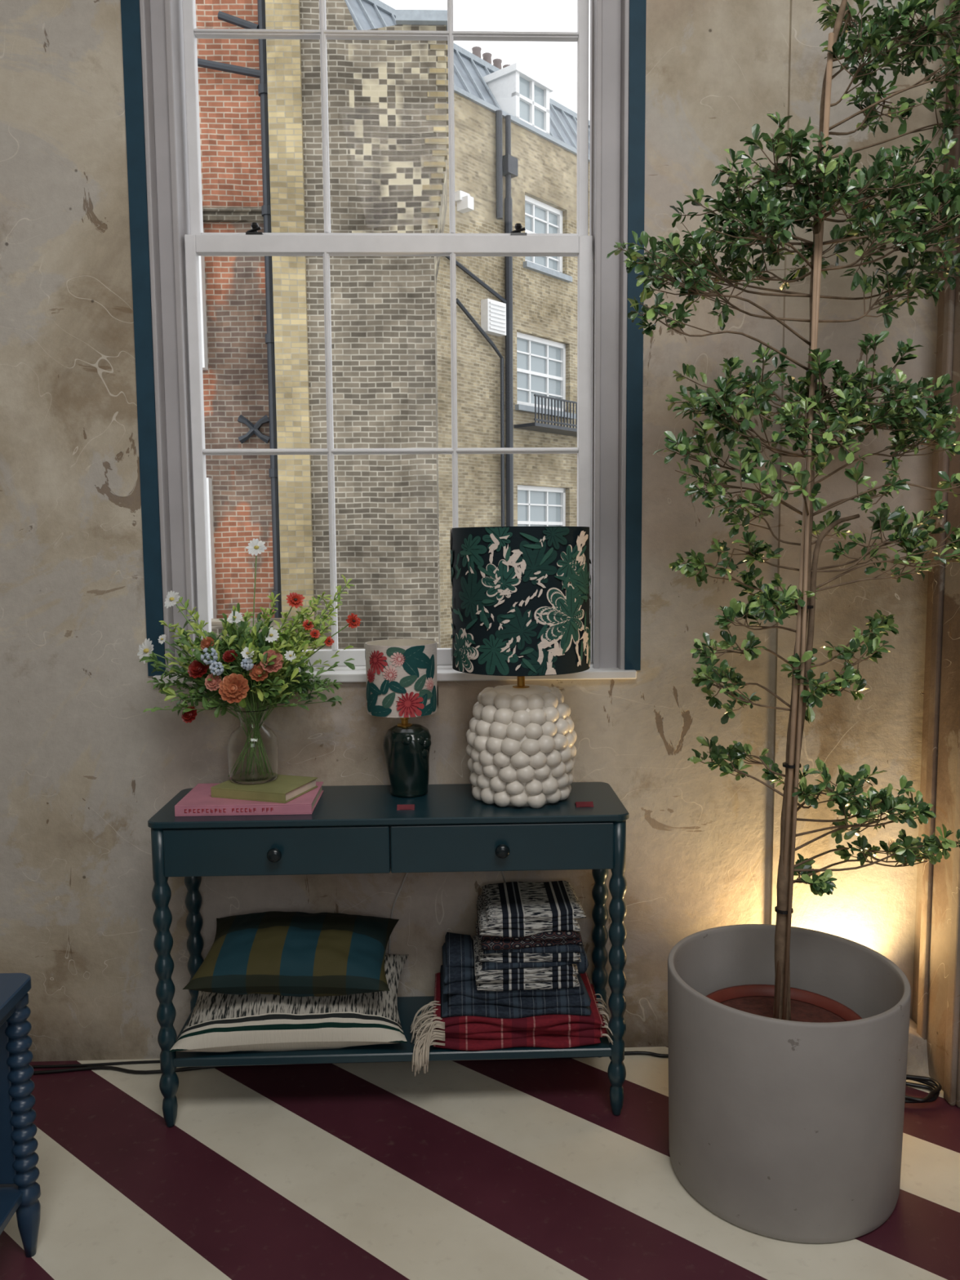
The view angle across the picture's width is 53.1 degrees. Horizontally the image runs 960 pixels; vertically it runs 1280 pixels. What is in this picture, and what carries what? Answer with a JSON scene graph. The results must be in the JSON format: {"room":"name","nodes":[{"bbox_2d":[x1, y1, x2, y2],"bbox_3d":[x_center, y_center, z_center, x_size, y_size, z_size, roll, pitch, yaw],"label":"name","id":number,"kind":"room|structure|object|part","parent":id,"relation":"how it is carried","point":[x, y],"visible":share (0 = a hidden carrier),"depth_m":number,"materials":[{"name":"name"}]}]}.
{"room":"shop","nodes":[
{"label":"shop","id":0,"kind":"room"},
{"bbox_2d":[0,0,949,1062],"bbox_3d":[-0.732,-0.694,2.697,4.320,3.750,0.314,-1,6,-2],"label":"wall","id":1,"kind":"structure","parent":0,"point":[84,771],"depth_m":2.63,"materials":[{"name":"paint"}]},
{"bbox_2d":[120,0,646,675],"bbox_3d":[-0.239,-1.106,2.527,1.348,2.405,0.008,-1,6,-2],"label":"trim","id":2,"kind":"structure","parent":1,"relation":"attached to","point":[130,9],"depth_m":2.55,"materials":[{"name":"blue paint"}]},
{"bbox_2d":[139,0,636,684],"bbox_3d":[-0.241,-1.084,2.671,1.319,2.377,0.322,-1,6,-2],"label":"window","id":3,"kind":"structure","parent":1,"relation":"in","point":[162,32],"depth_m":2.62,"materials":[{"name":"grey paint"}]},
{"bbox_3d":[-0.251,-1.640,2.620,1.096,1.140,0.038,-1,6,-2],"label":"upper sash","id":4,"kind":"part","parent":3,"relation":"part of","materials":[{"name":"white wood"}]},
{"bbox_3d":[-0.242,-0.516,2.688,1.108,1.180,0.038,-1,6,-2],"label":"lower sash","id":5,"kind":"part","parent":3,"relation":"part of","materials":[{"name":"white wood"}]},
{"bbox_2d":[0,1046,959,1279],"bbox_3d":[-0.631,1.479,0.202,4.320,0.100,5.700,-1,6,-2],"label":"floor","id":6,"kind":"structure","parent":0,"point":[519,1169],"depth_m":2.19,"materials":[{"name":"multicoloured paint"}]},
{"bbox_2d":[0,973,40,1257],"bbox_3d":[-1.133,0.992,1.713,0.488,0.588,0.512,-1,6,-2],"label":"side table","id":7,"kind":"object","parent":6,"relation":"on","point":[20,1191],"visible":1,"depth_m":1.93,"materials":[{"name":"blue paint"}]},
{"bbox_2d":[32,1051,668,1075],"bbox_3d":[-0.386,1.184,2.674,2.571,0.010,0.070,-1,6,-2],"label":"power cable","id":8,"kind":"object","parent":6,"relation":"on","point":[647,1053],"visible":0.31,"depth_m":2.66,"materials":[{"name":"black rubber"}]},
{"bbox_2d":[147,782,628,1127],"bbox_3d":[-0.221,0.808,2.522,1.175,0.785,0.359,-1,6,-2],"label":"console table","id":9,"kind":"object","parent":6,"relation":"on","point":[350,828],"visible":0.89,"depth_m":2.36,"materials":[{"name":"teal paint"}]},
{"bbox_2d":[174,774,323,816],"bbox_3d":[-0.586,0.394,2.481,0.335,0.053,0.239,-1,6,-2],"label":"stacked books","id":10,"kind":"object","parent":9,"relation":"on","point":[286,794],"visible":0.94,"depth_m":2.40,"materials":[{"name":"pink paper"}]},
{"bbox_2d":[137,538,360,784],"bbox_3d":[-0.595,0.054,2.464,0.572,0.626,0.264,0,6,3],"label":"flower vase","id":11,"kind":"object","parent":10,"relation":"on","point":[264,668],"visible":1,"depth_m":2.44,"materials":[{"name":"clear glass"}]},
{"bbox_2d":[168,954,408,1052],"bbox_3d":[-0.483,0.950,2.538,0.585,0.181,0.335,-1,6,-4],"label":"cushion","id":12,"kind":"object","parent":9,"relation":"on","point":[217,1022],"visible":0.63,"depth_m":2.41,"materials":[{"name":"white fabric"}]},
{"bbox_2d":[182,911,399,996],"bbox_3d":[-0.479,0.821,2.526,0.511,0.160,0.326,0,6,-1],"label":"cushion","id":13,"kind":"object","parent":12,"relation":"on","point":[277,953],"visible":1,"depth_m":2.42,"materials":[{"name":"multicoloured fabric"}]},
{"bbox_2d":[173,995,611,1066],"bbox_3d":[-0.220,1.030,2.556,1.137,0.023,0.309,-1,6,-2],"label":"shelf","id":14,"kind":"object","parent":9,"relation":"attached to","point":[407,1006],"depth_m":2.41,"materials":[{"name":"teal paint"}]},
{"bbox_2d":[388,872,408,954],"bbox_3d":[-0.219,0.704,2.695,0.100,0.560,0.007,-1,6,-2],"label":"lamp cord","id":15,"kind":"object","parent":9,"relation":"hanging from","point":[406,873],"visible":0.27,"depth_m":2.69,"materials":[{"name":"plastic"}]},
{"bbox_2d":[364,639,438,797],"bbox_3d":[-0.205,0.208,2.546,0.191,0.405,0.193,-1,6,-2],"label":"table lamp","id":16,"kind":"object","parent":9,"relation":"on","point":[401,673],"visible":1,"depth_m":2.48,"materials":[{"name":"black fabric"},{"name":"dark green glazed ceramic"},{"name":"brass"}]},
{"bbox_3d":[-0.206,0.098,2.536,0.188,0.184,0.188,-1,6,-2],"label":"lamp shade","id":17,"kind":"part","parent":16,"relation":"part of","materials":[{"name":"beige fabric"}]},
{"bbox_2d":[396,804,414,810],"bbox_3d":[-0.186,0.419,2.416,0.044,0.010,0.028,-1,6,-2],"label":"price card","id":18,"kind":"object","parent":9,"relation":"on","point":[407,806],"visible":1,"depth_m":2.41,"materials":[{"name":"red paper"}]},
{"bbox_2d":[409,880,613,1076],"bbox_3d":[0.070,0.869,2.547,0.514,0.392,0.339,-1,6,-4],"label":"folded blankets","id":19,"kind":"object","parent":9,"relation":"on","point":[522,980],"visible":1,"depth_m":2.43,"materials":[{"name":"multicoloured fabric"}]},
{"bbox_2d":[440,932,591,1018],"bbox_3d":[0.088,0.884,2.561,0.392,0.127,0.309,-1,6,-2],"label":"plaid throw","id":20,"kind":"object","parent":19,"relation":"on","point":[471,988],"depth_m":2.44,"materials":[{"name":"blue fabric"}]},
{"bbox_2d":[432,972,608,1050],"bbox_3d":[0.098,0.975,2.562,0.444,0.082,0.316,-1,6,-2],"label":"plaid throw","id":21,"kind":"object","parent":19,"relation":"on","point":[492,1027],"depth_m":2.42,"materials":[{"name":"red fabric"}]},
{"bbox_2d":[449,526,591,808],"bbox_3d":[0.106,0.064,2.487,0.360,0.703,0.360,-1,6,-2],"label":"table lamp","id":22,"kind":"object","parent":9,"relation":"on","point":[521,597],"visible":1,"depth_m":2.35,"materials":[{"name":"white ceramic"}]},
{"bbox_3d":[0.105,-0.108,2.471,0.354,0.358,0.354,-1,6,-2],"label":"lamp shade","id":23,"kind":"part","parent":22,"relation":"part of","materials":[{"name":"fabric"}]},
{"bbox_2d":[574,801,593,807],"bbox_3d":[0.264,0.414,2.430,0.044,0.010,0.028,-1,6,-2],"label":"price card","id":24,"kind":"object","parent":9,"relation":"on","point":[579,804],"visible":1,"depth_m":2.42,"materials":[{"name":"red paper"}]},
{"bbox_2d":[606,0,959,1243],"bbox_3d":[0.714,-0.082,2.106,0.889,2.624,0.521,-1,6,-2],"label":"tree","id":25,"kind":"object","parent":6,"relation":"on","point":[788,1045],"visible":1,"depth_m":2.02,"materials":[{"name":"green plant"}]},
{"bbox_3d":[0.684,0.903,2.189,0.384,0.067,0.384,-1,6,-2],"label":"nursery pot","id":26,"kind":"part","parent":25,"relation":"part of","materials":[{"name":"plastic"}]},
{"bbox_3d":[0.695,0.985,2.208,0.524,0.480,0.524,-1,6,-2],"label":"planter pot","id":27,"kind":"part","parent":25,"relation":"part of","materials":[{"name":"grey concrete"}]},
{"bbox_2d":[906,1017,929,1076],"bbox_3d":[1.186,1.119,2.683,0.115,0.114,0.169,-1,6,-2],"label":"plinth block","id":28,"kind":"object","parent":6,"relation":"on","point":[917,1060],"visible":0.37,"depth_m":2.61,"materials":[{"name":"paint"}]},
{"bbox_2d":[904,1074,942,1102],"bbox_3d":[1.120,1.174,2.510,0.169,0.037,0.127,-1,6,-2],"label":"coiled cable","id":29,"kind":"object","parent":6,"relation":"on","point":[937,1087],"visible":0.5,"depth_m":2.52,"materials":[{"name":"black rubber"}]},
{"bbox_2d":[911,0,955,1023],"bbox_3d":[1.415,-0.454,0.032,0.200,3.750,5.200,-1,6,-2],"label":"wall","id":30,"kind":"structure","parent":0,"point":[941,298],"depth_m":2.66,"materials":[{"name":"brown paint"}]},
{"bbox_2d":[916,15,959,1107],"bbox_3d":[1.214,-0.679,2.386,0.050,3.750,0.220,-1,6,-2],"label":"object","id":31,"kind":"structure","parent":30,"relation":"attached to","point":[938,1023],"depth_m":2.49,"materials":[{"name":"beige fabric"}]},
{"label":"outside","id":32,"kind":"structure","parent":0,"visible":0},
{"bbox_3d":[-0.698,2.339,23.099,28.000,0.200,39.700,-1,6,-2],"label":"ground","id":33,"kind":"structure","parent":32,"visible":0},
{"bbox_2d":[195,0,274,618],"bbox_3d":[-3.351,-2.612,11.079,2.450,12.000,1.500,-1,6,-2],"label":"brick wall","id":34,"kind":"structure","parent":33,"relation":"on","point":[235,381],"depth_m":10.28,"materials":[{"name":"red brick"}]},
{"bbox_2d":[198,255,216,618],"bbox_3d":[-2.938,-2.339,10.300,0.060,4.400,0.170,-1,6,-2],"label":"window","id":35,"kind":"structure","parent":34,"relation":"in","point":[202,261],"depth_m":10.30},
{"bbox_2d":[202,207,263,222],"bbox_3d":[-3.355,-4.467,10.102,2.420,0.120,0.110,-1,6,-2],"label":"string course","id":36,"kind":"object","parent":34,"relation":"attached to","point":[209,214],"visible":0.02,"depth_m":10.10,"materials":[{"name":"brick"}]},
{"bbox_2d":[237,414,269,444],"bbox_3d":[-2.429,-2.267,10.348,0.342,0.310,0.088,-1,6,-2],"label":"tie","id":37,"kind":"object","parent":34,"relation":"attached to","point":[254,428],"visible":0.98,"depth_m":10.32,"materials":[{"name":"black metal"}]},
{"bbox_2d":[197,0,281,617],"bbox_3d":[-2.543,-2.536,10.224,0.826,12.000,0.148,-1,6,-2],"label":"drainpipe","id":38,"kind":"object","parent":33,"relation":"on","point":[261,73],"visible":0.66,"depth_m":10.04,"materials":[{"name":"metal"}]},
{"bbox_2d":[211,617,301,646],"bbox_3d":[-2.583,1.688,9.557,1.500,3.720,1.300,-1,6,-2],"label":"wall","id":39,"kind":"structure","parent":33,"relation":"on","point":[216,624],"depth_m":9.27,"materials":[{"name":"brick"}]},
{"bbox_2d":[265,0,315,649],"bbox_3d":[-1.935,-2.547,10.297,0.330,12.000,0.960,-1,6,-2],"label":"brick wall","id":40,"kind":"structure","parent":33,"relation":"on","point":[284,85],"depth_m":9.74,"materials":[{"name":"brick"}]},
{"bbox_2d":[299,0,447,649],"bbox_3d":[-1.055,-1.587,10.950,1.450,9.950,1.900,-1,6,-2],"label":"brick wall","id":41,"kind":"structure","parent":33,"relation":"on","point":[384,308],"depth_m":9.85,"materials":[{"name":"brick"}]},
{"bbox_2d":[395,9,448,103],"bbox_3d":[-1.064,-6.386,10.449,1.500,0.360,1.980,-1,6,-2],"label":"coping","id":42,"kind":"object","parent":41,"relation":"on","point":[426,17],"visible":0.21,"depth_m":9.49},
{"bbox_2d":[421,40,448,227],"bbox_3d":[-0.458,-5.136,9.719,0.290,1.842,0.110,-1,6,-2],"label":"bricks","id":43,"kind":"object","parent":41,"relation":"attached to","point":[433,47],"visible":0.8,"depth_m":9.67},
{"bbox_2d":[344,0,589,648],"bbox_3d":[0.109,-4.061,19.023,3.500,15.310,8.000,4,7,41],"label":"townhouse","id":44,"kind":"structure","parent":33,"relation":"on","point":[516,145],"depth_m":17.36,"materials":[{"name":"brown brick"}]},
{"bbox_2d":[480,298,506,336],"bbox_3d":[0.253,-5.695,16.993,0.190,0.550,0.500,4,7,41],"label":"vent","id":45,"kind":"object","parent":44,"relation":"attached to","point":[493,313],"depth_m":16.88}
]}

